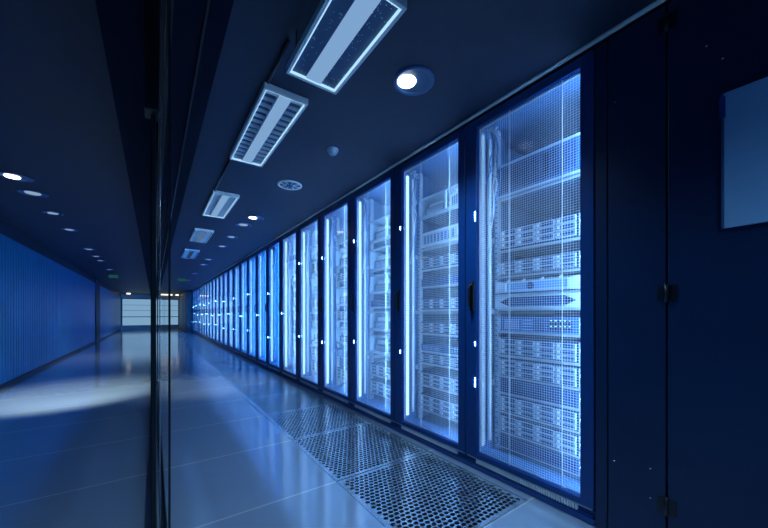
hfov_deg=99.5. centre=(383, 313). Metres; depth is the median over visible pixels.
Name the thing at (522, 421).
tray
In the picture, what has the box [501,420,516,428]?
tray
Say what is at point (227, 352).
tile
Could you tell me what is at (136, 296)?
wall
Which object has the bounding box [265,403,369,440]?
tile
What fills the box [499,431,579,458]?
shelf
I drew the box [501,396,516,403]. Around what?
tray
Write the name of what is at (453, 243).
shelf
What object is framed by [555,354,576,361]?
tray
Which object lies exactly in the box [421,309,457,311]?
shelf
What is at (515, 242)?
tray
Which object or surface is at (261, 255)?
rack
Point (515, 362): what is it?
tray
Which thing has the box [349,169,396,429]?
rack
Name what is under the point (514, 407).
tray
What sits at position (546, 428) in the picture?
tray
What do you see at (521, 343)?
tray
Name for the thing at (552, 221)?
tray
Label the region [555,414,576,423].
tray
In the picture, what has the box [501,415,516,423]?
tray
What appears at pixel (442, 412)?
tray
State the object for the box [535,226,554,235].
tray
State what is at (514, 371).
tray
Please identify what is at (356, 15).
diffuser
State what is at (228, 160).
conduit
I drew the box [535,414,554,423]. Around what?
tray
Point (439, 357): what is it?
server
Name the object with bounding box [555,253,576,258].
tray
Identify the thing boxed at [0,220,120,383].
wall
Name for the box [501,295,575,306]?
grille
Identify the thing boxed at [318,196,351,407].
rack
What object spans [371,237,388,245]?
shelf
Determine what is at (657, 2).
trim
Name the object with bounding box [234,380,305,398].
tile
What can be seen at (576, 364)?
shelf
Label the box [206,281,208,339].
rack
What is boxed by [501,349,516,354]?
tray
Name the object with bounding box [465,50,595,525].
rack
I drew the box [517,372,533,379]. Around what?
tray
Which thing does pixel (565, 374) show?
tray
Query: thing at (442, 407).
tray
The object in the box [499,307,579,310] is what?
shelf
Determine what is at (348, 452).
tile
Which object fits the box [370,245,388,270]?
server
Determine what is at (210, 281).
rack
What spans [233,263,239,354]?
rack
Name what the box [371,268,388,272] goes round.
shelf
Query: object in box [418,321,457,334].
server
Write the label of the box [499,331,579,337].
shelf
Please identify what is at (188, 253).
recessed light
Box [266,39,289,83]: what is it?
conduit
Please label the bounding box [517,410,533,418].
tray
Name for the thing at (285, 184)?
ceiling vent
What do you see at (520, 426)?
tray
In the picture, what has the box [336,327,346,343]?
server
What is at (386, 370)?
server
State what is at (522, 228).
tray
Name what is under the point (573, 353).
tray
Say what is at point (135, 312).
window
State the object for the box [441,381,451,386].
tray
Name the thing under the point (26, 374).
baseboard
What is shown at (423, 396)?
tray
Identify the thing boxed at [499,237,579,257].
shelf
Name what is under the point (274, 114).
grille
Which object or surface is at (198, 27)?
beam
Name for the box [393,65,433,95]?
recessed light
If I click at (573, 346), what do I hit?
tray
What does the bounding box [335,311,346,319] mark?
server
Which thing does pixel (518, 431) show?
tray
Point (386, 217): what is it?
server
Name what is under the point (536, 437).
tray
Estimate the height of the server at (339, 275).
0.085 m
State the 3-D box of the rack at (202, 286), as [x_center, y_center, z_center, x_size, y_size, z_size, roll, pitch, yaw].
[-6.974,-0.117,13.407,0.996,2.135,0.735,0,0,-35]
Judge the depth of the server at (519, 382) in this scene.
1.79 m
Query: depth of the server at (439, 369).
2.47 m
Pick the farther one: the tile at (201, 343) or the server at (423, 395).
the tile at (201, 343)
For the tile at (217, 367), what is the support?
on the floor
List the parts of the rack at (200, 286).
door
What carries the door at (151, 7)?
in the wall partition
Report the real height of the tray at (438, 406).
0.034 m
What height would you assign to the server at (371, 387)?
0.125 m
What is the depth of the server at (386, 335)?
3.17 m
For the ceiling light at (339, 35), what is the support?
hanging from the ceiling
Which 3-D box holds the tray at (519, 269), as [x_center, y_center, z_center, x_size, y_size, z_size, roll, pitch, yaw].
[0.819,-0.253,1.874,0.026,0.020,0.104,0,0,-35]
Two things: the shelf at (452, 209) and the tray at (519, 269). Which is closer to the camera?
the tray at (519, 269)
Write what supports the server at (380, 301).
on the rack at (376, 200)
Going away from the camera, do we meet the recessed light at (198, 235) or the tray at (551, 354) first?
the tray at (551, 354)
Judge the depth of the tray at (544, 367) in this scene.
1.77 m
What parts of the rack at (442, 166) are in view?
handle, mounting rail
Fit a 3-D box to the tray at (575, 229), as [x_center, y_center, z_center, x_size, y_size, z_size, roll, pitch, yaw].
[0.947,-0.419,1.693,0.026,0.031,0.104,0,0,-35]
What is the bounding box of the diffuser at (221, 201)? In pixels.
[211,195,229,216]
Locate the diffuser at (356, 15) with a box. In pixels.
[306,0,380,83]
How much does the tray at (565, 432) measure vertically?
0.027 m
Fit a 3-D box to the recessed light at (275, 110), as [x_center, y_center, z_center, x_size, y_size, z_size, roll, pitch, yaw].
[-0.793,-1.183,2.128,0.240,0.035,0.950,0,0,-35]
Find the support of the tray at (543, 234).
on the server at (518, 238)
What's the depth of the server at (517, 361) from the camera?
1.79 m
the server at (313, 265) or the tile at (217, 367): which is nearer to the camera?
the server at (313, 265)
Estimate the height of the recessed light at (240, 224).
0.012 m
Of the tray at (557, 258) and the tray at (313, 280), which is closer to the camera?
the tray at (557, 258)
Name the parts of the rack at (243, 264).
door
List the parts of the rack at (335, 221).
handle, mounting rail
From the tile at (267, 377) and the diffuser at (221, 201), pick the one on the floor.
the tile at (267, 377)
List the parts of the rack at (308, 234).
mounting rail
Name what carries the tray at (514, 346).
on the server at (576, 340)
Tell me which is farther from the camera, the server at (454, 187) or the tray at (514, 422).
the server at (454, 187)
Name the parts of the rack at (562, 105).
handle, mounting rail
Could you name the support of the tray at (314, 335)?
on the rack at (308, 234)
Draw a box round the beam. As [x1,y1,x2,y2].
[95,0,233,296]
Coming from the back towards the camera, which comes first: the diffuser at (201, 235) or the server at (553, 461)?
the diffuser at (201, 235)
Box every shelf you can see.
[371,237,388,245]
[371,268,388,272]
[421,206,457,225]
[421,241,457,254]
[421,264,457,274]
[421,283,457,289]
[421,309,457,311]
[421,333,457,336]
[421,350,457,356]
[421,362,457,369]
[421,384,457,394]
[421,409,457,422]
[499,174,579,217]
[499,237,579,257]
[499,268,579,279]
[499,290,579,295]
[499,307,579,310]
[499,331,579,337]
[499,354,579,365]
[499,374,579,390]
[499,391,579,410]
[499,410,579,434]
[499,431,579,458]
[499,445,579,476]
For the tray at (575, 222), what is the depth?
1.68 m
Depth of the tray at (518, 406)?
1.87 m
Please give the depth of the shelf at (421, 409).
2.46 m
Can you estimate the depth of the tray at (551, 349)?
1.78 m
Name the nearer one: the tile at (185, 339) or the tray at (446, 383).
the tray at (446, 383)
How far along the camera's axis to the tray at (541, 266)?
1.78 m
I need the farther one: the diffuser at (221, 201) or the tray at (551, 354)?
the diffuser at (221, 201)
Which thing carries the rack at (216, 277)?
on the floor
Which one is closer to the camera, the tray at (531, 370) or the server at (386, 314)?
the tray at (531, 370)
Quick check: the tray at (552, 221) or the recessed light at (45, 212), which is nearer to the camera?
the tray at (552, 221)
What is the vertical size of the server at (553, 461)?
0.070 m
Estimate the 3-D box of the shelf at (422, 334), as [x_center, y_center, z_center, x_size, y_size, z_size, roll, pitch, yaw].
[0.693,0.158,2.618,0.624,0.014,0.510,0,0,-35]
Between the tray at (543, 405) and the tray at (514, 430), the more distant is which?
the tray at (514, 430)
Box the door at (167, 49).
[157,0,170,527]
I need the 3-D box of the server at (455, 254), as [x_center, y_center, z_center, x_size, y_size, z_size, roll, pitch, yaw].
[0.665,-0.398,2.598,0.613,0.085,0.500,0,0,-35]
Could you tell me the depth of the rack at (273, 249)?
5.59 m
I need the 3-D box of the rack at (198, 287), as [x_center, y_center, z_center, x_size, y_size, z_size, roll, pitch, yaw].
[-7.824,-0.117,14.607,0.996,2.135,0.735,0,0,-35]
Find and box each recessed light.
[0,171,34,181]
[16,189,48,197]
[42,211,62,215]
[60,228,77,231]
[181,249,199,258]
[189,228,213,242]
[202,190,239,218]
[225,235,237,238]
[229,82,307,166]
[235,222,250,226]
[247,215,263,219]
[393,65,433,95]
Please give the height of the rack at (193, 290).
2.135 m
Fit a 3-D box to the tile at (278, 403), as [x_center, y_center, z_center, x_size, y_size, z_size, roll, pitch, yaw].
[-1.041,1.139,3.550,0.712,0.380,0.727,0,0,-35]
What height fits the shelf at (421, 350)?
0.014 m
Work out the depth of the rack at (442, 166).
2.54 m
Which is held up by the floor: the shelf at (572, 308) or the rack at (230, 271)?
the rack at (230, 271)
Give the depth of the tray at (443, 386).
2.38 m
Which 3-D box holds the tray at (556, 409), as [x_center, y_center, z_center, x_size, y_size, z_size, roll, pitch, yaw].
[0.947,0.518,1.693,0.026,0.026,0.104,0,0,-35]
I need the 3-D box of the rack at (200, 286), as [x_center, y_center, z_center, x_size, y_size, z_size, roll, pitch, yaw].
[-7.399,-0.117,14.007,0.996,2.135,0.735,0,0,-35]
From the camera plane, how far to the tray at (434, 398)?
2.47 m
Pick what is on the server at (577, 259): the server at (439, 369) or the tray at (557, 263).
the tray at (557, 263)
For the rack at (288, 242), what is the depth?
4.99 m
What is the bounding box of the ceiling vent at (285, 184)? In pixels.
[277,180,301,189]
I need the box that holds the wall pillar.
[186,290,192,332]
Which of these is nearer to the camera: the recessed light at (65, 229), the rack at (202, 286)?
the recessed light at (65, 229)
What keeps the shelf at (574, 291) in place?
attached to the rack at (562, 105)
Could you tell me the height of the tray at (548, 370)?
0.027 m
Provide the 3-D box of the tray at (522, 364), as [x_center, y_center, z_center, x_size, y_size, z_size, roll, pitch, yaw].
[0.819,0.294,1.874,0.026,0.027,0.104,0,0,-35]
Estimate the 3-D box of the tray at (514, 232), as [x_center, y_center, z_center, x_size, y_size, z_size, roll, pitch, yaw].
[0.755,-0.489,1.965,0.026,0.031,0.104,0,0,-35]
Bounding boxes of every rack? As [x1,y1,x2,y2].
[192,290,193,332]
[193,289,195,333]
[196,287,199,334]
[196,288,197,334]
[198,286,201,335]
[200,284,203,337]
[202,283,205,338]
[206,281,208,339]
[208,279,211,341]
[210,278,214,342]
[214,275,218,344]
[217,273,223,346]
[221,270,227,348]
[226,267,233,351]
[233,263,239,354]
[238,258,247,358]
[245,253,256,362]
[254,246,267,367]
[265,238,280,373]
[278,228,298,382]
[295,214,320,393]
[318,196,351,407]
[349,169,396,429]
[394,127,467,463]
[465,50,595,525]
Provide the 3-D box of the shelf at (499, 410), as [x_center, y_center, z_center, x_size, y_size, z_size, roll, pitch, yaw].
[1.117,0.606,2.018,0.624,0.014,0.510,0,0,-35]
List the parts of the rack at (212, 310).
door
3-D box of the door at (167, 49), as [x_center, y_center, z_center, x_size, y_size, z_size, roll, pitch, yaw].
[-1.946,-0.055,2.819,0.012,2.010,4.350,0,0,-35]
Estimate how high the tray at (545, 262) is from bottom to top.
0.020 m
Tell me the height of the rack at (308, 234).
2.135 m
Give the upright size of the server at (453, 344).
0.050 m
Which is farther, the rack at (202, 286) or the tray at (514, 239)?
the rack at (202, 286)
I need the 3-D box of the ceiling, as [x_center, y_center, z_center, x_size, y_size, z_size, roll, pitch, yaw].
[-6.103,-1.250,9.402,4.600,0.100,27.400,0,0,-35]
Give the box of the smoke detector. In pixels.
[327,146,337,155]
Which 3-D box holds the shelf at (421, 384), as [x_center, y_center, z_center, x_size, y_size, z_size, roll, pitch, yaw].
[0.693,0.573,2.618,0.624,0.014,0.510,0,0,-35]
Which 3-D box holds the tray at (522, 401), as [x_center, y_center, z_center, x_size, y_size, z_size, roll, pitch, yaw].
[0.819,0.518,1.874,0.026,0.026,0.104,0,0,-35]
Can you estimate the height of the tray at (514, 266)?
0.020 m
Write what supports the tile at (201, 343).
on the floor
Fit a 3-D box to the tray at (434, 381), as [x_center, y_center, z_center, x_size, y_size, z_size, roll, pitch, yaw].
[0.394,0.512,2.474,0.026,0.027,0.104,0,0,-35]
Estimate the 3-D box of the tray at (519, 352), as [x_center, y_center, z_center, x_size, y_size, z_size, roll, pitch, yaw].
[0.819,0.229,1.874,0.026,0.027,0.104,0,0,-35]
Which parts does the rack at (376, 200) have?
handle, mounting rail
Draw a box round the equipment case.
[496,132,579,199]
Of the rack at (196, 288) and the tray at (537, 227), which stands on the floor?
the rack at (196, 288)
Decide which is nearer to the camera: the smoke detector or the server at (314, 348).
the smoke detector
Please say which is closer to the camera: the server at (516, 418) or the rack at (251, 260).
the server at (516, 418)
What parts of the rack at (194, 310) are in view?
door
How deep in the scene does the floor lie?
2.15 m
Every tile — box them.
[183,339,204,340]
[184,340,206,341]
[185,341,210,343]
[187,343,214,345]
[189,345,218,347]
[191,347,222,350]
[195,349,226,352]
[197,351,232,356]
[201,354,240,360]
[205,358,248,364]
[210,362,258,370]
[216,367,271,377]
[224,373,285,386]
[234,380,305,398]
[247,390,332,415]
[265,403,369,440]
[292,422,427,481]
[337,451,527,527]
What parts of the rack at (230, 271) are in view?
door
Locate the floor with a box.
[0,329,596,527]
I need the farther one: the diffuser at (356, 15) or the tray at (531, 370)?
the tray at (531, 370)
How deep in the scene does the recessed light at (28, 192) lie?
3.21 m
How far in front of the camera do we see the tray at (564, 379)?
1.68 m
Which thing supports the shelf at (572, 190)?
attached to the rack at (562, 105)
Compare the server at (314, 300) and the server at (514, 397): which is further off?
the server at (314, 300)
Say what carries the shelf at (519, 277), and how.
attached to the rack at (562, 105)
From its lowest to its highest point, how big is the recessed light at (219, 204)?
0.035 m
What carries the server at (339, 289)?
on the rack at (335, 221)
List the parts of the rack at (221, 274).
door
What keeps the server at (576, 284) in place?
on the rack at (562, 105)
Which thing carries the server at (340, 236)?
on the rack at (335, 221)
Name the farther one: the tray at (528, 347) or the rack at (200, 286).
the rack at (200, 286)
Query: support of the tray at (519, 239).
on the server at (518, 238)
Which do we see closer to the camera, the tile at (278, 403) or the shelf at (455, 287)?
the shelf at (455, 287)
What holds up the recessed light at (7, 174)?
in the ceiling
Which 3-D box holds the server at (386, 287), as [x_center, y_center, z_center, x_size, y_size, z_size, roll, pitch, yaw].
[0.204,-0.295,3.173,0.500,0.170,0.500,0,0,-35]
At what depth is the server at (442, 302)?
2.43 m
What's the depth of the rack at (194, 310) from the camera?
15.73 m
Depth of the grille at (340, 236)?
3.71 m
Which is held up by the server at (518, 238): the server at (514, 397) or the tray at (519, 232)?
the tray at (519, 232)
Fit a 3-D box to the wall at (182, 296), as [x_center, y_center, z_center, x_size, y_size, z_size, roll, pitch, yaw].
[-11.656,-0.125,18.847,0.095,2.150,4.965,0,0,-35]
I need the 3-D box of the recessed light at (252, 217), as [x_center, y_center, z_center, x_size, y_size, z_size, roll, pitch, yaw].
[-1.597,-1.194,4.040,0.200,0.013,0.200,0,0,-35]
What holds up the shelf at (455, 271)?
attached to the rack at (442, 166)
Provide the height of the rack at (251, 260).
2.135 m
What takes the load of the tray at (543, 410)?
on the server at (514, 397)
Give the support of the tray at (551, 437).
on the server at (516, 418)
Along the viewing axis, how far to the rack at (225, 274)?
9.17 m
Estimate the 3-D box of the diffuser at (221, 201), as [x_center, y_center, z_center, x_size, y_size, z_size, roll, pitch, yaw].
[-1.801,-1.176,3.552,0.067,0.010,0.854,0,0,-35]
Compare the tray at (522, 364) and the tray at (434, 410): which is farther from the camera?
the tray at (434, 410)
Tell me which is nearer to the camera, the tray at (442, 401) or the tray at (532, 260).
the tray at (532, 260)
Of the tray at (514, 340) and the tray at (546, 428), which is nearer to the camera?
the tray at (546, 428)
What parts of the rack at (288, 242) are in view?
handle, mounting rail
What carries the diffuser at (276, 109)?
attached to the recessed light at (275, 110)
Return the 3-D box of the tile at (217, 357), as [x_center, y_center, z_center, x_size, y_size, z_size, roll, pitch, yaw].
[-3.588,1.139,7.149,0.712,0.380,0.727,0,0,-35]
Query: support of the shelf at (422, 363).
attached to the rack at (442, 166)
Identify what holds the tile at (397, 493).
on the floor
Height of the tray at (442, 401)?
0.034 m
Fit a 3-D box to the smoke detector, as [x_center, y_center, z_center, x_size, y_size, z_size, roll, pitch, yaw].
[-0.374,-1.179,2.369,0.084,0.041,0.084,0,0,-35]
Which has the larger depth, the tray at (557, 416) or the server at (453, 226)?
the server at (453, 226)
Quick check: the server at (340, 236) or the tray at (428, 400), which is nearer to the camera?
the tray at (428, 400)
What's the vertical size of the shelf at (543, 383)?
0.014 m
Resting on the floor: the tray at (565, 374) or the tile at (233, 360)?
the tile at (233, 360)
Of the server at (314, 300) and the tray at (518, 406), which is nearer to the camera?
the tray at (518, 406)
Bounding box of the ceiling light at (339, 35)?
[286,0,406,94]
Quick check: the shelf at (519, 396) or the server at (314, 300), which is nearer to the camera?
the shelf at (519, 396)
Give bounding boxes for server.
[311,263,317,271]
[311,346,317,355]
[311,359,317,370]
[312,299,317,306]
[335,232,346,243]
[335,271,346,280]
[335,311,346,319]
[335,366,346,380]
[369,300,388,306]
[369,361,388,377]
[369,378,388,397]
[370,214,388,242]
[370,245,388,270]
[370,272,388,292]
[370,312,388,329]
[370,334,388,353]
[418,252,457,269]
[418,275,457,286]
[418,297,457,309]
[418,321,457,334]
[418,352,457,367]
[418,368,457,393]
[418,390,457,420]
[421,184,457,218]
[421,223,457,248]
[496,275,579,293]
[496,292,579,307]
[497,213,579,250]
[497,251,579,275]
[497,335,579,362]
[497,357,579,388]
[497,377,579,408]
[497,394,579,431]
[497,412,579,455]
[497,433,579,474]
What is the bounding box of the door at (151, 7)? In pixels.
[144,0,159,527]
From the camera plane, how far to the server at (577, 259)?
1.79 m
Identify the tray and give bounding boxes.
[311,244,317,258]
[311,277,317,292]
[311,327,317,340]
[336,247,346,266]
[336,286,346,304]
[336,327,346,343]
[421,394,429,400]
[421,399,430,405]
[421,404,430,410]
[430,378,440,383]
[430,397,440,403]
[430,402,440,408]
[430,407,440,413]
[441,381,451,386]
[441,385,451,390]
[441,400,451,407]
[441,405,451,412]
[441,410,451,417]
[501,229,516,236]
[501,235,516,242]
[501,241,516,248]
[501,265,516,270]
[501,339,516,343]
[501,344,516,349]
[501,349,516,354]
[501,360,516,365]
[501,365,516,370]
[501,370,516,375]
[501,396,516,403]
[501,401,516,408]
[501,405,516,413]
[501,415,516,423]
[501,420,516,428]
[501,425,516,434]
[517,224,533,233]
[517,231,533,239]
[517,237,533,245]
[517,259,533,263]
[517,263,533,268]
[517,267,533,272]
[517,340,533,345]
[517,345,533,350]
[517,350,533,356]
[517,362,533,368]
[517,367,533,373]
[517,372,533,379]
[517,400,533,407]
[517,405,533,412]
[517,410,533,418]
[517,420,533,429]
[517,425,533,434]
[517,430,533,440]
[535,220,554,229]
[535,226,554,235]
[535,233,554,241]
[535,256,554,261]
[535,260,554,265]
[535,265,554,270]
[535,341,554,347]
[535,347,554,352]
[535,352,554,358]
[535,364,554,371]
[535,369,554,376]
[535,375,554,382]
[535,404,554,412]
[535,409,554,417]
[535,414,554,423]
[535,425,554,435]
[535,431,554,441]
[535,436,554,446]
[555,214,576,224]
[555,221,576,231]
[555,228,576,238]
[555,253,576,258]
[555,257,576,263]
[555,262,576,268]
[555,343,576,348]
[555,348,576,355]
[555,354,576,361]
[555,367,576,374]
[555,372,576,380]
[555,378,576,386]
[555,408,576,418]
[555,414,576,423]
[555,420,576,429]
[555,431,576,442]
[555,437,576,448]
[555,443,576,454]
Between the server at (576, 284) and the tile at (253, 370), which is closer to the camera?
the server at (576, 284)
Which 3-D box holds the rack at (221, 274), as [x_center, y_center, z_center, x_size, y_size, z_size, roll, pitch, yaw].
[-4.427,-0.117,9.807,0.996,2.135,0.735,0,0,-35]
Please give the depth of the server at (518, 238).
1.78 m
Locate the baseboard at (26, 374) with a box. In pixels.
[0,341,95,388]
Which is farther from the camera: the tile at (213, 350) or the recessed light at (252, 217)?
the tile at (213, 350)
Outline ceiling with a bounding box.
[0,0,672,294]
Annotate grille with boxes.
[234,93,300,161]
[338,232,346,242]
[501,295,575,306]
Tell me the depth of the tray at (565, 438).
1.69 m
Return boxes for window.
[122,298,178,325]
[719,77,767,228]
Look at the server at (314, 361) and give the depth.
4.33 m
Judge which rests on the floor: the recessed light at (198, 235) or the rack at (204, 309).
the rack at (204, 309)
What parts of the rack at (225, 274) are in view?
door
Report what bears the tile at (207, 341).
on the floor
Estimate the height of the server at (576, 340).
0.105 m
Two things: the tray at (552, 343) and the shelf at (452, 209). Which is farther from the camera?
the shelf at (452, 209)
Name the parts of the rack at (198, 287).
door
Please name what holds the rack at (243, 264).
on the floor
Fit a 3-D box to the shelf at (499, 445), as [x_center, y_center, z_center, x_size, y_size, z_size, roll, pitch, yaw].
[1.117,0.823,2.018,0.624,0.014,0.510,0,0,-35]
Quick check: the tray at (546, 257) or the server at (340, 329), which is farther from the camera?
the server at (340, 329)
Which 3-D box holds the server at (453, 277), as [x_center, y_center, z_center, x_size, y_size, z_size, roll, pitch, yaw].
[0.665,-0.250,2.598,0.613,0.060,0.500,0,0,-35]
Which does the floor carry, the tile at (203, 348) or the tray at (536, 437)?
the tile at (203, 348)
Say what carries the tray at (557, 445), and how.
on the server at (516, 418)
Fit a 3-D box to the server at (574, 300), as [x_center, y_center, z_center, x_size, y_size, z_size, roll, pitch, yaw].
[1.090,-0.071,1.999,0.612,0.073,0.500,0,0,-35]
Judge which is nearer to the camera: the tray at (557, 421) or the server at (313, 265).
the tray at (557, 421)
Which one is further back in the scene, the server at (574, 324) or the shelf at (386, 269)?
the shelf at (386, 269)
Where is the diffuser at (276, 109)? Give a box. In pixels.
[242,95,291,162]
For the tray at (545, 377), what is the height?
0.027 m
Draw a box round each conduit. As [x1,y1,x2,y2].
[214,158,230,190]
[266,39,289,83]
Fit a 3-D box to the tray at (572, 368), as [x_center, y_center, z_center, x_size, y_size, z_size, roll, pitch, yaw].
[0.947,0.294,1.693,0.026,0.027,0.104,0,0,-35]
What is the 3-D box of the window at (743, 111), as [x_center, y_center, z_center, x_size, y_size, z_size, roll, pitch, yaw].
[1.285,-0.523,0.938,0.017,0.460,0.446,0,0,-35]
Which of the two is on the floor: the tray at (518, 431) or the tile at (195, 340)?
the tile at (195, 340)
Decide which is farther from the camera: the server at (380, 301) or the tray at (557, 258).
the server at (380, 301)
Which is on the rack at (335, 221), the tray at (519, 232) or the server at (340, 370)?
the server at (340, 370)
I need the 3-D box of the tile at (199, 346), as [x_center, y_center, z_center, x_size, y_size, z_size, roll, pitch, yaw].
[-5.287,1.139,9.549,0.712,0.380,0.727,0,0,-35]
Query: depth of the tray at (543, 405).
1.78 m
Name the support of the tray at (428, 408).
on the server at (423, 395)
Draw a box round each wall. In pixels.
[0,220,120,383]
[121,294,179,329]
[179,291,185,331]
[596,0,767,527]
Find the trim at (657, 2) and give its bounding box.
[193,0,665,289]
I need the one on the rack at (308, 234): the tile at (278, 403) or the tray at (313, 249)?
the tray at (313, 249)
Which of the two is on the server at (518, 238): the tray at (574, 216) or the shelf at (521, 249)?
the tray at (574, 216)
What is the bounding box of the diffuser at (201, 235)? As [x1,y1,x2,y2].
[196,231,205,241]
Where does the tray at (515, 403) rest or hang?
on the server at (514, 397)
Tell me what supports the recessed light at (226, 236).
in the ceiling
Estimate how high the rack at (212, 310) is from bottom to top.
2.135 m
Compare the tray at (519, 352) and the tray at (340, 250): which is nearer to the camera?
the tray at (519, 352)
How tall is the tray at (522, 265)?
0.020 m
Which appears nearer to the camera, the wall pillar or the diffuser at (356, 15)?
the diffuser at (356, 15)
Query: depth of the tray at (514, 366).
1.94 m

